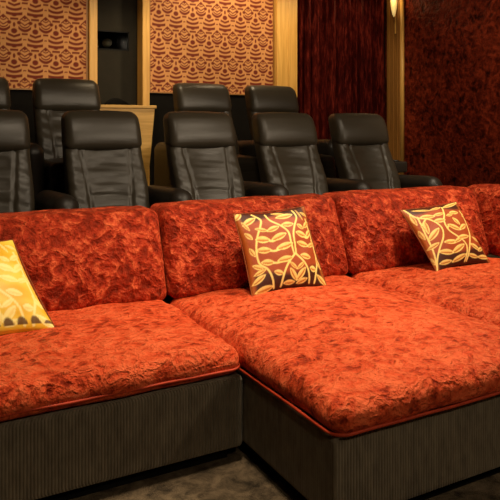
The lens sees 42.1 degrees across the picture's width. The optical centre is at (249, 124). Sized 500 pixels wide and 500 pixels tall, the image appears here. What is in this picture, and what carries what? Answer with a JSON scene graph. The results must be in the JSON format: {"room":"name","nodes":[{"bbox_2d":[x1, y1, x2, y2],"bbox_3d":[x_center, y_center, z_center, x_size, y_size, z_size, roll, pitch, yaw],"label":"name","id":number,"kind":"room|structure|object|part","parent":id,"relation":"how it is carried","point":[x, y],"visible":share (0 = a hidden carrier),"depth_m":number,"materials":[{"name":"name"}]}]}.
{"room":"home theater","nodes":[
{"label":"home theater","id":0,"kind":"room"},
{"bbox_2d":[97,0,384,104],"bbox_3d":[-1.943,-0.345,6.951,8.580,3.350,0.120,0,0,-28],"label":"wall","id":1,"kind":"structure","parent":0,"point":[116,69],"depth_m":7.15,"materials":[{"name":"grey paint"}]},
{"bbox_2d":[10,90,34,142],"bbox_3d":[-3.702,0.188,5.863,4.450,1.084,0.115,0,0,-28],"label":"trim","id":2,"kind":"structure","parent":1,"relation":"attached to","point":[21,100],"depth_m":6.57,"materials":[{"name":"black wood"}]},
{"bbox_2d":[0,0,87,89],"bbox_3d":[-2.895,-1.113,6.243,2.656,1.514,0.062,0,0,-28],"label":"wall panel","id":3,"kind":"object","parent":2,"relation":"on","point":[39,38],"visible":0.94,"depth_m":6.64,"materials":[{"name":"multicoloured fabric"}]},
{"bbox_2d":[88,0,96,82],"bbox_3d":[-1.717,-0.644,6.971,0.085,2.748,0.300,0,0,-28],"label":"trim","id":4,"kind":"structure","parent":1,"relation":"attached to","point":[92,4],"depth_m":6.84,"materials":[{"name":"brown wood"}]},
{"bbox_2d":[97,30,128,50],"bbox_3d":[-1.517,-0.925,7.120,0.390,0.210,0.026,0,0,-28],"label":"window","id":5,"kind":"structure","parent":1,"relation":"in","point":[106,40],"depth_m":7.12,"materials":[{"name":"black glass"}]},
{"bbox_2d":[137,0,149,185],"bbox_3d":[-1.208,-0.644,7.245,0.082,2.748,0.300,0,0,-28],"label":"trim","id":6,"kind":"structure","parent":1,"relation":"attached to","point":[143,6],"depth_m":7.12,"materials":[{"name":"brown wood"}]},
{"bbox_2d":[150,93,251,184],"bbox_3d":[-0.444,0.188,7.620,1.605,1.084,0.115,0,0,-28],"label":"trim","id":7,"kind":"structure","parent":1,"relation":"attached to","point":[164,102],"depth_m":7.30,"materials":[{"name":"black wood"}]},
{"bbox_2d":[150,0,273,94],"bbox_3d":[-0.422,-1.113,7.577,1.596,1.514,0.062,0,0,-28],"label":"wall panel","id":8,"kind":"object","parent":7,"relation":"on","point":[228,43],"visible":0.95,"depth_m":7.55,"materials":[{"name":"multicoloured fabric"}]},
{"bbox_2d":[274,0,296,94],"bbox_3d":[0.414,-0.644,8.035,0.288,2.748,0.206,0,0,-28],"label":"trim","id":9,"kind":"structure","parent":1,"relation":"attached to","point":[285,11],"depth_m":7.94,"materials":[{"name":"brown wood"}]},
{"bbox_2d":[297,0,384,138],"bbox_3d":[1.185,-0.634,8.441,1.440,2.668,0.130,0,0,-28],"label":"drape","id":10,"kind":"object","parent":1,"relation":"hanging from","point":[340,43],"visible":0.64,"depth_m":8.40,"materials":[{"name":"red fabric"}]},
{"bbox_2d":[70,444,499,499],"bbox_3d":[0.265,1.390,2.984,8.700,0.120,10.200,0,0,-28],"label":"floor","id":11,"kind":"structure","parent":0,"point":[240,475],"depth_m":2.39,"materials":[{"name":"brown carpet"}]},
{"bbox_2d":[0,206,241,499],"bbox_3d":[-0.848,0.881,2.858,1.180,0.898,1.323,0,0,-28],"label":"sofa section","id":12,"kind":"object","parent":11,"relation":"on","point":[125,387],"visible":0.97,"depth_m":2.47,"materials":[{"name":"red fabric"}]},
{"bbox_2d":[0,239,54,334],"bbox_3d":[-1.123,0.685,2.705,0.556,0.338,0.358,0,0,-28],"label":"throw pillow","id":13,"kind":"object","parent":12,"relation":"on","point":[21,310],"visible":0.98,"depth_m":2.69,"materials":[{"name":"yellow fabric"}]},
{"bbox_2d":[0,206,166,310],"bbox_3d":[-1.000,0.661,3.155,1.165,0.458,0.412,0,0,-28],"label":"cushion","id":14,"kind":"object","parent":12,"relation":"on","point":[83,258],"depth_m":3.13,"materials":[{"name":"fabric"}]},
{"bbox_2d":[0,300,238,421],"bbox_3d":[-0.751,0.912,2.677,1.177,0.159,0.911,0,0,-28],"label":"seat cushion","id":15,"kind":"object","parent":12,"relation":"on","point":[97,354],"depth_m":2.45,"materials":[{"name":"fabric"}]},
{"bbox_2d":[150,193,499,499],"bbox_3d":[0.316,0.877,3.142,1.140,0.905,1.930,0,0,-28],"label":"sofa section","id":16,"kind":"object","parent":11,"relation":"on","point":[353,389],"visible":0.79,"depth_m":2.42,"materials":[{"name":"red fabric"}]},
{"bbox_3d":[-0.104,1.060,3.932,1.115,0.420,0.140,0,0,-28],"label":"backrest frame","id":17,"kind":"part","parent":16,"relation":"part of","materials":[{"name":"black fabric"}]},
{"bbox_2d":[150,193,347,298],"bbox_3d":[0.014,0.657,3.706,1.132,0.465,0.415,0,0,-28],"label":"cushion","id":18,"kind":"object","parent":16,"relation":"on","point":[202,252],"depth_m":3.45,"materials":[{"name":"fabric"}]},
{"bbox_2d":[233,206,326,295],"bbox_3d":[0.157,0.649,3.393,0.462,0.401,0.242,0,0,-28],"label":"throw pillow","id":19,"kind":"object","parent":16,"relation":"on","point":[279,249],"visible":1,"depth_m":3.34,"materials":[{"name":"multicoloured fabric"}]},
{"bbox_2d":[170,275,499,432],"bbox_3d":[0.414,0.905,2.960,1.137,0.181,1.518,0,0,-28],"label":"seat cushion","id":20,"kind":"object","parent":16,"relation":"on","point":[347,354],"depth_m":2.49,"materials":[{"name":"fabric"}]},
{"bbox_2d":[322,184,499,325],"bbox_3d":[1.482,0.871,3.773,1.513,0.918,1.926,0,0,-28],"label":"sofa section","id":21,"kind":"object","parent":11,"relation":"on","point":[382,249],"visible":0.48,"depth_m":3.93,"materials":[{"name":"red fabric"}]},
{"bbox_2d":[322,185,488,273],"bbox_3d":[1.032,0.658,4.255,1.173,0.465,0.411,0,0,-28],"label":"cushion","id":22,"kind":"object","parent":21,"relation":"on","point":[376,235],"depth_m":4.01,"materials":[{"name":"fabric"}]},
{"bbox_2d":[350,257,499,325],"bbox_3d":[1.435,0.909,3.511,1.170,0.174,1.509,0,0,-28],"label":"seat cushion","id":23,"kind":"object","parent":21,"relation":"on","point":[473,291],"depth_m":3.54,"materials":[{"name":"fabric"}]},
{"bbox_2d":[400,202,489,270],"bbox_3d":[1.198,0.672,3.959,0.511,0.356,0.273,0,0,-28],"label":"throw pillow","id":24,"kind":"object","parent":21,"relation":"on","point":[443,232],"visible":1,"depth_m":3.91,"materials":[{"name":"multicoloured fabric"}]},
{"bbox_2d":[467,184,499,255],"bbox_3d":[1.942,0.652,4.138,0.356,0.480,1.450,0,0,-28],"label":"cushion","id":25,"kind":"object","parent":21,"relation":"on","point":[487,196],"depth_m":4.41,"materials":[{"name":"fabric"}]},
{"bbox_2d":[385,0,499,186],"bbox_3d":[4.041,-0.345,5.020,0.120,3.350,10.200,0,0,-28],"label":"wall","id":26,"kind":"structure","parent":0,"point":[452,47],"depth_m":7.84,"materials":[{"name":"fabric"}]},
{"bbox_2d":[387,0,399,174],"bbox_3d":[1.941,-0.644,8.705,0.076,2.748,0.260,0,0,-28],"label":"trim","id":27,"kind":"structure","parent":26,"relation":"attached to","point":[393,40],"depth_m":8.68,"materials":[{"name":"brown wood"}]},
{"bbox_2d":[390,0,396,33],"bbox_3d":[1.906,-1.500,8.612,0.085,0.580,0.105,0,0,-28],"label":"wall sconce","id":28,"kind":"object","parent":26,"relation":"attached to","point":[393,3],"visible":1,"depth_m":8.59,"materials":[{"name":"brown"}]},
{"bbox_3d":[1.906,-1.610,8.612,0.085,0.360,0.105,0,0,-28],"label":"lamp shade","id":29,"kind":"part","parent":28,"relation":"part of","materials":[{"name":"yellow"}]},
{"bbox_2d":[400,0,403,174],"bbox_3d":[2.009,-0.650,8.589,0.058,2.720,0.060,0,0,-28],"label":"trim","id":30,"kind":"structure","parent":26,"relation":"attached to","point":[401,1],"depth_m":8.56,"materials":[{"name":"brown wood"}]},
{"bbox_2d":[487,254,499,257],"bbox_3d":[-1.182,1.180,4.350,7.450,0.300,1.280,0,0,-28],"label":"floor","id":31,"kind":"structure","parent":0,"point":[489,255],"depth_m":5.33,"materials":[{"name":"brown carpet"}]},
{"bbox_2d":[0,109,34,212],"bbox_3d":[-1.713,0.452,4.053,0.752,1.121,0.880,0,0,-28],"label":"recliner","id":32,"kind":"object","parent":31,"relation":"on","point":[16,179],"visible":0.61,"depth_m":4.31,"materials":[{"name":"black leather"}]},
{"bbox_3d":[-1.731,0.340,4.272,0.570,0.600,0.365,0,0,-28],"label":"backrest","id":33,"kind":"part","parent":32,"relation":"part of","materials":[{"name":"brown leather"}]},
{"bbox_2d":[35,110,149,210],"bbox_3d":[-1.016,0.452,4.429,0.752,1.121,0.880,0,0,-28],"label":"recliner","id":34,"kind":"object","parent":31,"relation":"on","point":[103,164],"visible":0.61,"depth_m":4.59,"materials":[{"name":"brown leather"}]},
{"bbox_3d":[-1.299,0.726,4.344,0.173,0.574,0.740,0,0,-28],"label":"armrest","id":35,"kind":"part","parent":34,"relation":"part of","materials":[{"name":"black leather"}]},
{"bbox_3d":[-1.034,0.340,4.648,0.570,0.600,0.365,0,0,-28],"label":"backrest","id":36,"kind":"part","parent":34,"relation":"part of","materials":[{"name":"brown leather"}]},
{"bbox_2d":[148,111,244,206],"bbox_3d":[-0.329,0.452,4.799,0.752,1.121,0.880,0,0,-28],"label":"recliner","id":37,"kind":"object","parent":31,"relation":"on","point":[203,164],"visible":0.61,"depth_m":4.96,"materials":[{"name":"brown leather"}]},
{"bbox_3d":[-0.613,0.726,4.714,0.173,0.574,0.740,0,0,-28],"label":"armrest","id":38,"kind":"part","parent":37,"relation":"part of","materials":[{"name":"black leather"}]},
{"bbox_3d":[-0.347,0.340,5.018,0.570,0.600,0.365,0,0,-28],"label":"backrest","id":39,"kind":"part","parent":37,"relation":"part of","materials":[{"name":"brown leather"}]},
{"bbox_2d":[243,112,327,196],"bbox_3d":[0.357,0.452,5.169,0.752,1.121,0.880,0,0,-28],"label":"recliner","id":40,"kind":"object","parent":31,"relation":"on","point":[288,158],"visible":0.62,"depth_m":5.33,"materials":[{"name":"brown leather"}]},
{"bbox_3d":[0.074,0.726,5.085,0.173,0.574,0.740,0,0,-28],"label":"armrest","id":41,"kind":"part","parent":40,"relation":"part of","materials":[{"name":"black leather"}]},
{"bbox_3d":[0.339,0.340,5.389,0.570,0.600,0.365,0,0,-28],"label":"backrest","id":42,"kind":"part","parent":40,"relation":"part of","materials":[{"name":"brown leather"}]},
{"bbox_2d":[326,113,442,191],"bbox_3d":[1.123,0.452,5.582,0.933,1.121,0.880,0,0,-28],"label":"recliner","id":43,"kind":"object","parent":31,"relation":"on","point":[363,157],"visible":0.53,"depth_m":5.70,"materials":[{"name":"brown leather"}]},
{"bbox_3d":[0.760,0.726,5.455,0.173,0.574,0.740,0,0,-28],"label":"armrest","id":44,"kind":"part","parent":43,"relation":"part of","materials":[{"name":"black leather"}]},
{"bbox_3d":[1.026,0.340,5.759,0.570,0.600,0.365,0,0,-28],"label":"backrest","id":45,"kind":"part","parent":43,"relation":"part of","materials":[{"name":"brown leather"}]},
{"bbox_3d":[1.426,0.726,5.814,0.173,0.574,0.740,0,0,-28],"label":"armrest","id":46,"kind":"part","parent":43,"relation":"part of","materials":[{"name":"black leather"}]},
{"bbox_3d":[-2.096,1.030,6.045,7.450,0.600,2.570,0,0,-28],"label":"floor","id":47,"kind":"structure","parent":0,"visible":0},
{"bbox_2d":[0,77,10,109],"bbox_3d":[-2.199,0.152,5.006,0.752,1.121,0.880,0,0,-28],"label":"recliner","id":48,"kind":"object","parent":47,"relation":"on","point":[5,103],"visible":0.27,"depth_m":5.34,"materials":[{"name":"brown leather"}]},
{"bbox_2d":[30,78,100,199],"bbox_3d":[-1.456,0.152,5.407,0.929,1.121,0.880,0,0,-28],"label":"recliner","id":49,"kind":"object","parent":47,"relation":"on","point":[52,97],"visible":0.48,"depth_m":5.47,"materials":[{"name":"brown leather"}]},
{"bbox_3d":[-1.818,0.426,5.280,0.173,0.574,0.740,0,0,-28],"label":"armrest","id":50,"kind":"part","parent":49,"relation":"part of","materials":[{"name":"black leather"}]},
{"bbox_3d":[-1.552,0.040,5.584,0.570,0.600,0.365,0,0,-28],"label":"backrest","id":51,"kind":"part","parent":49,"relation":"part of","materials":[{"name":"brown leather"}]},
{"bbox_3d":[-1.404,0.355,5.310,0.575,0.190,0.660,0,0,-28],"label":"seat","id":52,"kind":"part","parent":49,"relation":"part of","materials":[{"name":"brown leather"}]},
{"bbox_2d":[104,98,128,104],"bbox_3d":[-1.370,0.220,6.839,0.420,1.020,0.426,0,0,-28],"label":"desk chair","id":53,"kind":"object","parent":47,"relation":"on","point":[114,101],"visible":0.15,"depth_m":6.94,"materials":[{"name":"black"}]},
{"bbox_2d":[100,105,156,183],"bbox_3d":[-1.416,0.270,6.238,0.970,0.920,0.355,0,0,-28],"label":"counter","id":54,"kind":"object","parent":47,"relation":"on","point":[145,113],"depth_m":6.27,"materials":[{"name":"brown wood"}]},
{"bbox_2d":[101,105,156,108],"bbox_3d":[-1.416,-0.175,6.238,0.970,0.030,0.355,0,0,-28],"label":"countertop","id":55,"kind":"structure","parent":54,"relation":"on","point":[102,106],"depth_m":6.18,"materials":[{"name":"brown wood"}]},
{"bbox_2d":[154,83,260,186],"bbox_3d":[-0.399,0.152,5.977,0.752,1.121,0.880,0,0,-28],"label":"recliner","id":56,"kind":"object","parent":47,"relation":"on","point":[205,97],"visible":0.35,"depth_m":6.12,"materials":[{"name":"brown leather"}]},
{"bbox_3d":[-0.682,0.426,5.893,0.173,0.574,0.740,0,0,-28],"label":"armrest","id":57,"kind":"part","parent":56,"relation":"part of","materials":[{"name":"black leather"}]},
{"bbox_3d":[-0.417,0.040,6.197,0.570,0.600,0.365,0,0,-28],"label":"backrest","id":58,"kind":"part","parent":56,"relation":"part of","materials":[{"name":"brown leather"}]},
{"bbox_3d":[-0.269,0.355,5.922,0.575,0.190,0.660,0,0,-28],"label":"seat","id":59,"kind":"part","parent":56,"relation":"part of","materials":[{"name":"brown leather"}]},
{"bbox_2d":[238,85,338,177],"bbox_3d":[0.365,0.152,6.389,0.929,1.121,0.880,0,0,-28],"label":"recliner","id":60,"kind":"object","parent":47,"relation":"on","point":[258,98],"visible":0.35,"depth_m":6.48,"materials":[{"name":"brown leather"}]},
{"bbox_3d":[0.004,0.426,6.263,0.173,0.574,0.740,0,0,-28],"label":"armrest","id":61,"kind":"part","parent":60,"relation":"part of","materials":[{"name":"black leather"}]},
{"bbox_3d":[0.270,0.040,6.567,0.570,0.600,0.365,0,0,-28],"label":"backrest","id":62,"kind":"part","parent":60,"relation":"part of","materials":[{"name":"brown leather"}]},
{"bbox_3d":[0.418,0.355,6.293,0.575,0.190,0.660,0,0,-28],"label":"seat","id":63,"kind":"part","parent":60,"relation":"part of","materials":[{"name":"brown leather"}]},
{"bbox_3d":[0.670,0.426,6.622,0.173,0.574,0.740,0,0,-28],"label":"armrest","id":64,"kind":"part","parent":60,"relation":"part of","materials":[{"name":"black leather"}]}
]}

